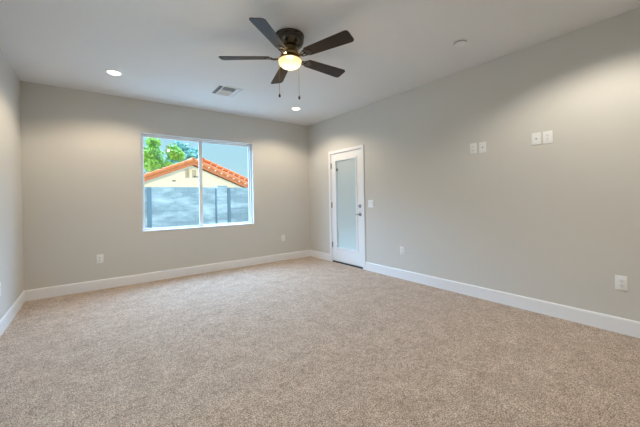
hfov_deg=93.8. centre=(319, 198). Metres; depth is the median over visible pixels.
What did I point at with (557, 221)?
wall
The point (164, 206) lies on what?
wall
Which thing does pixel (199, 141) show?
window
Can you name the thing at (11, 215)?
wall
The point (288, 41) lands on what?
ceiling fan
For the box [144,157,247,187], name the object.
neighbor house
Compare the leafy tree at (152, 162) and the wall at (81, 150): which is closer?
the wall at (81, 150)
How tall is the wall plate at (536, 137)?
0.125 m
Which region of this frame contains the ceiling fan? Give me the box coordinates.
[219,17,353,98]
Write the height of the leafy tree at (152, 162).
7.296 m
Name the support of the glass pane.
attached to the door
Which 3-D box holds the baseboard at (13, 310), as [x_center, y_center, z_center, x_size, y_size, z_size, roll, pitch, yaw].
[-1.918,1.179,1.392,0.014,0.135,5.796,-1,0,-37]
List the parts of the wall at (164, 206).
post, post, post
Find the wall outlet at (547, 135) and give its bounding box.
[543,130,552,143]
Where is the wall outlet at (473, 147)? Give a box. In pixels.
[470,143,476,153]
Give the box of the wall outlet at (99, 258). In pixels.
[96,254,103,263]
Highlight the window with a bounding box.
[141,134,253,231]
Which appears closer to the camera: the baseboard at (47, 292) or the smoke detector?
the smoke detector
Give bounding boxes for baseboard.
[0,291,24,336]
[24,250,309,300]
[310,250,329,260]
[365,262,639,337]
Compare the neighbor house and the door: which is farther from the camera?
the neighbor house
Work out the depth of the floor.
2.25 m
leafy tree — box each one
[144,137,184,173]
[165,141,197,164]
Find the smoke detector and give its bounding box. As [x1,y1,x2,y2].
[453,39,466,46]
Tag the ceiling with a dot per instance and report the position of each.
(165, 51)
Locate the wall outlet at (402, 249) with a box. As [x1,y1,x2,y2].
[400,246,404,254]
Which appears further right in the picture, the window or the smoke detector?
the smoke detector
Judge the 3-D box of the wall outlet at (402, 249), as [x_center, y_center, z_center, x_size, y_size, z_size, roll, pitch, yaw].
[1.213,0.771,4.413,0.010,0.125,0.080,-1,0,-37]
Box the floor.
[0,256,639,426]
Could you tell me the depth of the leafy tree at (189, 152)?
30.27 m
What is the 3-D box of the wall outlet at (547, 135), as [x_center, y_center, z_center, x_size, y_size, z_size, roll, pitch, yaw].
[2.266,-0.609,2.979,0.010,0.125,0.080,-1,0,-37]
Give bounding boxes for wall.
[0,49,23,318]
[20,81,309,289]
[144,186,354,227]
[308,7,639,321]
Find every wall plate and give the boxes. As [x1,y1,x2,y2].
[479,142,485,152]
[532,132,540,144]
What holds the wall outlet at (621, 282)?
attached to the wall at (557, 221)
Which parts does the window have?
sliding sash, sill, fixed sash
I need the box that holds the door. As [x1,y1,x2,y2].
[328,144,365,269]
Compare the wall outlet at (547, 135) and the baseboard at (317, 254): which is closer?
the wall outlet at (547, 135)
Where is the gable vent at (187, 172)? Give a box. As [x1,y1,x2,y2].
[185,170,189,177]
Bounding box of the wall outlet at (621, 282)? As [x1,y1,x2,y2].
[615,275,627,290]
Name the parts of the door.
casing, glass frame, casing, casing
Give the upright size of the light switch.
0.122 m
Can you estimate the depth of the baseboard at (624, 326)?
3.15 m
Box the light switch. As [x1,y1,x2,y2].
[368,200,372,207]
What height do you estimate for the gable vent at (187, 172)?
0.460 m
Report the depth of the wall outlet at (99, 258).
4.17 m
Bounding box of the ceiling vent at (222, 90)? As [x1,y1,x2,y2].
[210,84,243,97]
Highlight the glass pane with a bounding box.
[337,160,356,249]
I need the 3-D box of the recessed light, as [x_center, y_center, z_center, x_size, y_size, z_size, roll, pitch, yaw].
[-2.429,-1.481,3.534,0.180,0.008,0.180,-1,0,-37]
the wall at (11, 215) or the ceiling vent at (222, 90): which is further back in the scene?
the ceiling vent at (222, 90)
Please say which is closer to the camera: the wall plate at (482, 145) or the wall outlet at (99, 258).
the wall plate at (482, 145)
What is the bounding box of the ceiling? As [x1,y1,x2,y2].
[0,0,639,125]
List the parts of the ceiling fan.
blade, blade, blade, lamp shade, blade, blade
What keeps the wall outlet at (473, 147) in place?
attached to the wall at (557, 221)

